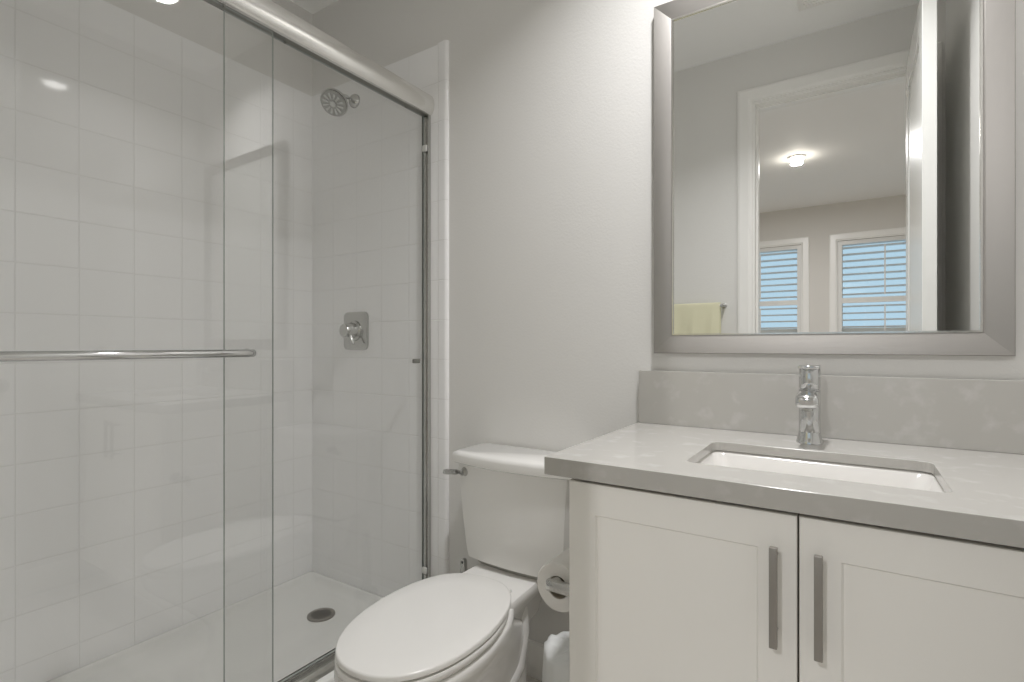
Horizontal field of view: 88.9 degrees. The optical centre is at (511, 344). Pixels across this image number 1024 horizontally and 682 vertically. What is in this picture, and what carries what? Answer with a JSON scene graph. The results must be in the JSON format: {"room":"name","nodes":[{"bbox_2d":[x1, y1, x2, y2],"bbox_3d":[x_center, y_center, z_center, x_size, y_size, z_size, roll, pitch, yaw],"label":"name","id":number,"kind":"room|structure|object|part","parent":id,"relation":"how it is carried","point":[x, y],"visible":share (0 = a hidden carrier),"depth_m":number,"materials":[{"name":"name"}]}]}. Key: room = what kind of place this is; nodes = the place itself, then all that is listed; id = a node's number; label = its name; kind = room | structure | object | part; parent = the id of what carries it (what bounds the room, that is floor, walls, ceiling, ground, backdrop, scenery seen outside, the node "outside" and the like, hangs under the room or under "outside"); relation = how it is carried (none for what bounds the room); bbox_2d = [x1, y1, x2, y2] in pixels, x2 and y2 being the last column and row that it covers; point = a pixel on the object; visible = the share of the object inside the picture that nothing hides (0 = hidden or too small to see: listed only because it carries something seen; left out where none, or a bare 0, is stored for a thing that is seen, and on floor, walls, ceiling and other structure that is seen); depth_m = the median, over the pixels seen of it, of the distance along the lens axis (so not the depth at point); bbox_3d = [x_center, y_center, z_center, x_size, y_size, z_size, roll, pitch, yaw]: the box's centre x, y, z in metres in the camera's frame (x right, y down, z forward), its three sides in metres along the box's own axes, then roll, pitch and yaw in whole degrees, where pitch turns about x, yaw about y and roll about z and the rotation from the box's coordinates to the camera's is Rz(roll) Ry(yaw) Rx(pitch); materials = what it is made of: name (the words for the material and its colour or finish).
{"room":"bathroom","nodes":[
{"label":"bathroom","id":0,"kind":"room"},
{"bbox_2d":[104,0,312,95],"bbox_3d":[-1.337,-0.203,1.794,0.100,2.595,1.435,0,0,33],"label":"wall","id":1,"kind":"structure","parent":0,"point":[197,21],"depth_m":2.06,"materials":[{"name":"white paint"}]},
{"bbox_2d":[0,0,311,681],"bbox_3d":[-1.291,-0.023,1.764,0.010,2.196,1.435,0,0,33],"label":"wall tile","id":2,"kind":"structure","parent":1,"relation":"attached to","point":[111,118],"depth_m":1.77,"materials":[{"name":"white tile"}]},
{"bbox_2d":[290,0,337,13],"bbox_3d":[-0.950,-1.530,-0.634,4.500,0.060,5.320,0,0,33],"label":"ceiling","id":3,"kind":"structure","parent":0,"point":[312,6],"depth_m":2.30,"materials":[{"name":"white paint"}]},
{"bbox_2d":[526,675,541,681],"bbox_3d":[-0.296,1.120,1.115,2.585,0.050,1.675,0,0,33],"label":"floor","id":4,"kind":"structure","parent":0,"point":[528,678],"depth_m":1.71,"materials":[{"name":"tile"}]},
{"bbox_2d":[47,571,383,681],"bbox_3d":[-0.965,1.036,1.551,0.767,0.118,1.413,0,0,33],"label":"shower pan","id":5,"kind":"object","parent":4,"relation":"on","point":[311,610],"visible":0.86,"depth_m":1.84,"materials":[{"name":"white plastic"}]},
{"bbox_2d":[0,0,434,681],"bbox_3d":[-0.690,0.015,1.372,0.101,1.924,1.412,0,0,33],"label":"shower door frame","id":6,"kind":"structure","parent":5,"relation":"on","point":[266,16],"depth_m":1.55,"materials":[{"name":"silver metal"}]},
{"bbox_3d":[-0.868,0.046,1.118,0.006,1.819,0.767,0,0,33],"label":"door panel","id":7,"kind":"part","parent":6,"relation":"part of","materials":[{"name":"clear glass"}]},
{"bbox_3d":[-0.702,-0.904,1.380,0.064,0.085,1.412,0,0,33],"label":"header rail","id":8,"kind":"part","parent":6,"relation":"part of","materials":[{"name":"silver metal"}]},
{"bbox_3d":[-0.537,0.046,1.659,0.006,1.819,0.750,0,0,33],"label":"door panel","id":9,"kind":"part","parent":6,"relation":"part of","materials":[{"name":"clear glass"}]},
{"bbox_3d":[-0.353,0.059,1.926,0.011,0.016,0.034,0,0,33],"label":"finger pull","id":10,"kind":"part","parent":6,"relation":"part of","materials":[{"name":"grey plastic"}]},
{"bbox_2d":[334,443,571,681],"bbox_3d":[-0.135,0.718,1.401,0.448,0.754,0.759,0,0,33],"label":"toilet","id":11,"kind":"object","parent":4,"relation":"on","point":[472,625],"visible":0.98,"depth_m":1.45,"materials":[{"name":"white ceramic"}]},
{"bbox_3d":[-0.210,0.699,1.288,0.341,0.016,0.484,0,0,33],"label":"seat","id":12,"kind":"part","parent":11,"relation":"part of","materials":[{"name":"white plastic"}]},
{"bbox_3d":[-0.203,0.679,1.298,0.339,0.016,0.506,0,0,33],"label":"lid","id":13,"kind":"part","parent":11,"relation":"part of","materials":[{"name":"white plastic"}]},
{"bbox_3d":[-0.166,0.903,1.356,0.343,0.383,0.649,0,0,33],"label":"bowl","id":14,"kind":"part","parent":11,"relation":"part of","materials":[{"name":"white ceramic"}]},
{"bbox_3d":[-0.187,0.404,1.663,0.076,0.021,0.019,0,0,24],"label":"lever arm","id":15,"kind":"part","parent":11,"relation":"part of","materials":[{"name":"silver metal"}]},
{"bbox_3d":[-0.152,0.403,1.658,0.031,0.031,0.028,0,0,33],"label":"flush lever","id":16,"kind":"part","parent":11,"relation":"part of","materials":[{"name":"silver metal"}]},
{"bbox_3d":[0.025,0.360,1.630,0.430,0.038,0.201,0,0,33],"label":"tank lid","id":17,"kind":"part","parent":11,"relation":"part of","materials":[{"name":"white ceramic"}]},
{"bbox_3d":[0.027,0.532,1.632,0.396,0.306,0.176,0,0,33],"label":"tank","id":18,"kind":"part","parent":11,"relation":"part of","materials":[{"name":"white ceramic"}]},
{"bbox_2d":[460,558,466,572],"bbox_3d":[-0.165,0.912,1.785,0.086,0.365,0.086,0,0,33],"label":"water valve","id":19,"kind":"object","parent":4,"relation":"on","point":[463,562],"visible":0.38,"depth_m":1.78,"materials":[{"name":"silver metal"}]},
{"bbox_2d":[569,478,1023,681],"bbox_3d":[0.593,0.678,1.039,0.808,0.833,0.587,0,0,33],"label":"vanity cabinet","id":20,"kind":"object","parent":4,"relation":"on","point":[664,587],"visible":0.83,"depth_m":0.84,"materials":[{"name":"white paint"}]},
{"bbox_2d":[546,576,568,596],"bbox_3d":[0.137,0.514,1.148,0.076,0.040,0.150,0,0,33],"label":"toilet paper holder","id":21,"kind":"object","parent":20,"relation":"attached to","point":[557,584],"visible":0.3,"depth_m":1.10,"materials":[{"name":"silver metal"}]},
{"bbox_2d":[537,548,568,611],"bbox_3d":[0.127,0.525,1.173,0.106,0.106,0.104,0,0,33],"label":"toilet paper roll","id":22,"kind":"object","parent":21,"relation":"on","point":[558,566],"visible":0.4,"depth_m":1.14,"materials":[{"name":"white paper"}]},
{"bbox_3d":[0.287,0.628,0.940,0.400,0.718,0.018,0,0,33],"label":"door","id":23,"kind":"part","parent":20,"relation":"part of","materials":[{"name":"white paint"}]},
{"bbox_3d":[0.408,0.395,0.816,0.012,0.157,0.010,0,0,33],"label":"handle","id":24,"kind":"part","parent":20,"relation":"part of","materials":[{"name":"silver metal"}]},
{"bbox_2d":[544,422,1023,547],"bbox_3d":[0.579,0.243,1.059,0.856,0.036,0.572,0,0,33],"label":"countertop","id":25,"kind":"structure","parent":20,"relation":"on","point":[982,500],"depth_m":0.91,"materials":[{"name":"stone"}]},
{"bbox_2d":[795,365,823,444],"bbox_3d":[0.665,0.135,1.171,0.055,0.179,0.122,0,0,33],"label":"faucet","id":26,"kind":"object","parent":25,"relation":"on","point":[808,398],"visible":1,"depth_m":1.18,"materials":[{"name":"silver metal"}]},
{"bbox_3d":[0.658,0.119,1.159,0.045,0.037,0.095,0,0,33],"label":"spout","id":27,"kind":"part","parent":26,"relation":"part of","materials":[{"name":"silver metal"}]},
{"bbox_3d":[0.679,0.050,1.192,0.043,0.008,0.063,0,0,33],"label":"lever","id":28,"kind":"part","parent":26,"relation":"part of","materials":[{"name":"silver metal"}]},
{"bbox_3d":[0.684,0.076,1.199,0.044,0.046,0.044,0,0,33],"label":"handle","id":29,"kind":"part","parent":26,"relation":"part of","materials":[{"name":"silver metal"}]},
{"bbox_2d":[697,450,944,491],"bbox_3d":[0.571,0.301,1.005,0.440,0.110,0.295,0,0,33],"label":"sink","id":30,"kind":"object","parent":25,"relation":"in","point":[911,479],"visible":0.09,"depth_m":1.09,"materials":[{"name":"white ceramic"}]},
{"bbox_3d":[0.459,0.395,0.782,0.012,0.157,0.010,0,0,33],"label":"handle","id":31,"kind":"part","parent":20,"relation":"part of","materials":[{"name":"silver metal"}]},
{"bbox_3d":[0.625,0.628,0.720,0.401,0.718,0.018,0,0,33],"label":"door","id":32,"kind":"part","parent":20,"relation":"part of","materials":[{"name":"white paint"}]},
{"bbox_3d":[0.172,0.934,1.309,0.170,0.322,0.170,0,0,33],"label":"trash can","id":33,"kind":"object","parent":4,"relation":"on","visible":0},
{"bbox_2d":[542,631,568,681],"bbox_3d":[0.172,0.802,1.309,0.192,0.127,0.192,0,0,33],"label":"liner","id":34,"kind":"object","parent":33,"relation":"in","point":[556,648],"visible":0.35,"depth_m":1.28,"materials":[{"name":"white plastic"}]},
{"bbox_2d":[313,0,1023,643],"bbox_3d":[0.128,-0.203,1.767,2.585,2.595,0.120,0,0,33],"label":"wall","id":35,"kind":"structure","parent":0,"point":[551,102],"depth_m":1.70,"materials":[{"name":"white paint"}]},
{"bbox_2d":[312,45,437,596],"bbox_3d":[-0.586,-0.023,2.155,0.744,2.196,0.010,0,0,33],"label":"wall tile","id":36,"kind":"structure","parent":35,"relation":"attached to","point":[367,160],"depth_m":2.14,"materials":[{"name":"white tile"}]},
{"bbox_2d":[320,88,359,116],"bbox_3d":[-0.689,-0.990,2.115,0.108,0.128,0.169,0,0,33],"label":"shower","id":37,"kind":"object","parent":36,"relation":"attached to","point":[334,102],"visible":1,"depth_m":2.08,"materials":[{"name":"silver metal"}]},
{"bbox_2d":[339,312,368,349],"bbox_3d":[-0.672,-0.059,2.163,0.148,0.158,0.069,0,0,33],"label":"shower valve","id":38,"kind":"object","parent":36,"relation":"attached to","point":[354,330],"visible":1,"depth_m":2.16,"materials":[{"name":"grey metal"}]},
{"bbox_3d":[-0.674,-0.059,2.160,0.086,0.086,0.061,0,0,33],"label":"handle","id":39,"kind":"part","parent":38,"relation":"part of","materials":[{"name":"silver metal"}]},
{"bbox_3d":[-0.663,-0.030,2.139,0.051,0.060,0.015,0,0,43],"label":"lever","id":40,"kind":"part","parent":38,"relation":"part of","materials":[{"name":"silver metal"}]},
{"bbox_2d":[438,40,448,574],"bbox_3d":[-0.256,-0.015,1.938,0.047,2.220,0.014,0,0,33],"label":"trim","id":41,"kind":"structure","parent":35,"relation":"attached to","point":[443,46],"depth_m":1.93,"materials":[{"name":"tile"}]},
{"bbox_2d":[526,639,543,680],"bbox_3d":[0.094,1.038,1.709,0.789,0.115,0.014,0,0,33],"label":"baseboard","id":42,"kind":"structure","parent":35,"relation":"attached to","point":[535,650],"depth_m":1.71,"materials":[{"name":"white paint"}]},
{"bbox_2d":[639,370,1023,453],"bbox_3d":[0.731,0.149,1.290,0.854,0.151,0.019,0,0,33],"label":"backsplash","id":43,"kind":"structure","parent":35,"relation":"attached to","point":[966,414],"depth_m":1.23,"materials":[{"name":"stone"}]},
{"bbox_2d":[654,0,1015,355],"bbox_3d":[0.726,-0.470,1.290,0.756,0.986,0.024,0,0,33],"label":"wall mirror","id":44,"kind":"object","parent":35,"relation":"attached to","point":[832,177],"visible":1,"depth_m":1.25,"materials":[{"name":"clear mirror"}]},
{"bbox_3d":[0.431,-0.470,1.483,0.050,0.986,0.024,0,0,33],"label":"frame","id":45,"kind":"part","parent":44,"relation":"part of","materials":[{"name":"silver metal"}]},
{"bbox_3d":[0.726,-0.938,1.290,0.756,0.050,0.024,0,0,33],"label":"frame","id":46,"kind":"part","parent":44,"relation":"part of","materials":[{"name":"silver metal"}]},
{"bbox_3d":[0.726,-0.002,1.290,0.756,0.050,0.024,0,0,33],"label":"frame","id":47,"kind":"part","parent":44,"relation":"part of","materials":[{"name":"silver metal"}]},
{"bbox_3d":[1.022,-0.470,1.097,0.050,0.986,0.024,0,0,33],"label":"frame","id":48,"kind":"part","parent":44,"relation":"part of","materials":[{"name":"silver metal"}]}
]}

